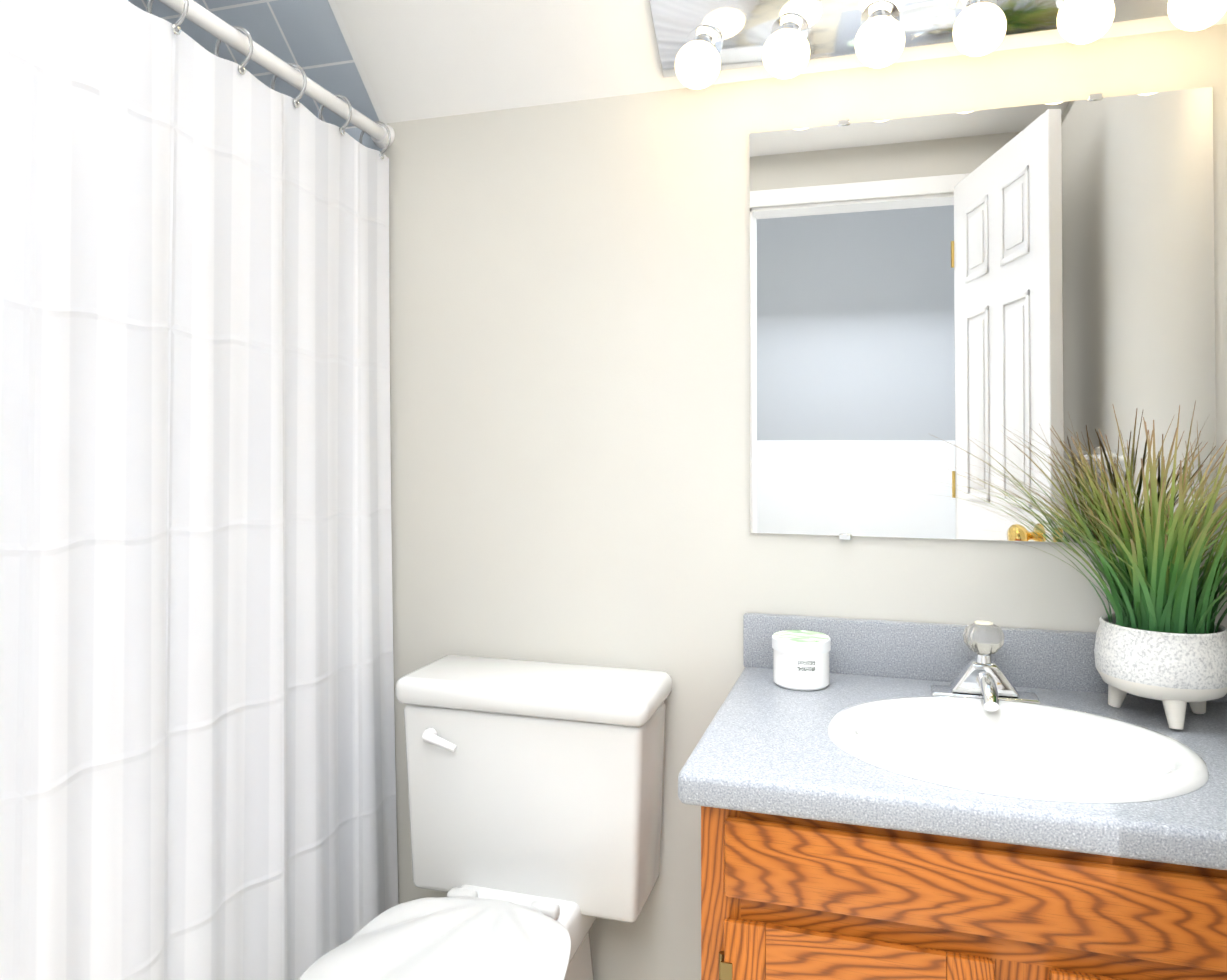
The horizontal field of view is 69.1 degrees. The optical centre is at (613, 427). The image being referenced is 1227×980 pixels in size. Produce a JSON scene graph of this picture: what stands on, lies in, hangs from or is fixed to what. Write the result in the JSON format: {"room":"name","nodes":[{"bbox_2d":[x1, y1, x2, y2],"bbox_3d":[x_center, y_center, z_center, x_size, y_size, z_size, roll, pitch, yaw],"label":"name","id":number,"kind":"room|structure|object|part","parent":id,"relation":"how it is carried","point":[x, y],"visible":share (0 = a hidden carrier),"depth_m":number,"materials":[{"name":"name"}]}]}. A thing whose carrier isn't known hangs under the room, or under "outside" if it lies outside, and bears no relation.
{"room":"bathroom","nodes":[
{"label":"bathroom","id":0,"kind":"room"},
{"bbox_2d":[0,0,397,979],"bbox_3d":[-0.709,0.245,1.090,0.093,1.881,1.617,0,-1,17],"label":"shower curtain","id":1,"kind":"object","parent":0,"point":[196,706],"visible":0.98,"depth_m":1.33,"materials":[{"name":"fabric"}]},
{"bbox_3d":[-0.722,-0.647,1.107,0.052,0.097,1.618,0,-1,17],"label":"rod","id":2,"kind":"part","parent":1,"relation":"part of","materials":[{"name":"white metal"}]},
{"bbox_2d":[128,0,1226,127],"bbox_3d":[-0.371,-0.839,0.939,2.330,0.373,1.740,0,-1,17],"label":"ceiling","id":3,"kind":"structure","parent":0,"point":[387,61],"depth_m":1.73,"materials":[{"name":"white paint"}]},
{"bbox_2d":[384,24,1226,979],"bbox_3d":[-0.101,0.273,1.803,2.530,1.870,0.100,0,-1,17],"label":"wall","id":4,"kind":"structure","parent":0,"point":[570,372],"depth_m":1.71,"materials":[{"name":"beige paint"}]},
{"bbox_2d":[344,127,383,153],"bbox_3d":[-1.095,0.089,1.211,0.780,2.220,1.620,0,-1,17],"label":"wall tile","id":5,"kind":"structure","parent":4,"relation":"attached to","point":[355,133],"depth_m":1.89,"materials":[{"name":"blue tile"}]},
{"bbox_2d":[649,0,1226,89],"bbox_3d":[0.513,-0.678,1.470,0.917,0.178,0.151,0,-1,17],"label":"sconce","id":6,"kind":"object","parent":4,"relation":"attached to","point":[701,44],"visible":1,"depth_m":1.49,"materials":[{"name":"silver metal"}]},
{"bbox_2d":[749,86,1217,548],"bbox_3d":[0.607,-0.176,1.534,0.745,0.754,0.009,0,-1,17],"label":"mirror","id":7,"kind":"object","parent":4,"relation":"attached to","point":[973,282],"visible":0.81,"depth_m":1.53,"materials":[{"name":"clear glass"}]},
{"bbox_3d":[-0.237,1.209,0.157,3.830,0.050,3.300,0,-1,17],"label":"floor","id":8,"kind":"structure","parent":0,"visible":0},
{"bbox_2d":[299,655,671,979],"bbox_3d":[-0.218,0.827,1.397,0.478,0.750,0.712,0,-1,17],"label":"toilet","id":9,"kind":"object","parent":8,"relation":"on","point":[535,788],"visible":1,"depth_m":1.54,"materials":[{"name":"white ceramic"}]},
{"bbox_2d":[678,613,1226,979],"bbox_3d":[0.533,0.752,1.244,0.787,0.894,0.576,0,-1,17],"label":"bathroom vanity","id":10,"kind":"object","parent":8,"relation":"on","point":[975,800],"visible":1,"depth_m":1.07,"materials":[{"name":"brown wood"}]},
{"bbox_2d":[772,630,830,690],"bbox_3d":[0.317,0.392,1.503,0.097,0.080,0.097,0,-1,17],"label":"candle","id":11,"kind":"object","parent":10,"relation":"on","point":[801,661],"visible":1,"depth_m":1.47,"materials":[{"name":"white wax"}]},
{"bbox_3d":[0.278,0.859,1.045,0.318,0.505,0.048,0,-1,17],"label":"door","id":12,"kind":"part","parent":10,"relation":"part of","materials":[{"name":"brown wood"}]},
{"bbox_2d":[930,620,1040,711],"bbox_3d":[0.574,0.369,1.371,0.158,0.123,0.145,0,-1,17],"label":"faucet","id":13,"kind":"object","parent":10,"relation":"on","point":[981,686],"depth_m":1.38,"materials":[{"name":"silver metal"}]},
{"bbox_2d":[827,696,1209,863],"bbox_3d":[0.528,0.480,1.201,0.466,0.162,0.376,0,-1,17],"label":"sink","id":14,"kind":"object","parent":10,"relation":"in","point":[1018,749],"depth_m":1.23,"materials":[{"name":"white ceramic"}]},
{"bbox_2d":[896,401,1226,728],"bbox_3d":[0.643,0.194,1.237,0.541,0.468,0.510,0,-1,17],"label":"planter","id":15,"kind":"object","parent":10,"relation":"on","point":[1161,634],"visible":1,"depth_m":1.27,"materials":[{"name":"ceramic"}]},
{"bbox_3d":[0.817,0.360,1.326,0.178,0.139,0.178,0,-1,17],"label":"pot","id":16,"kind":"part","parent":15,"relation":"part of","materials":[{"name":"ceramic"}]},
{"bbox_3d":[0.637,0.858,0.934,0.321,0.505,0.048,0,-1,17],"label":"door","id":17,"kind":"part","parent":10,"relation":"part of","materials":[{"name":"brown wood"}]}
]}

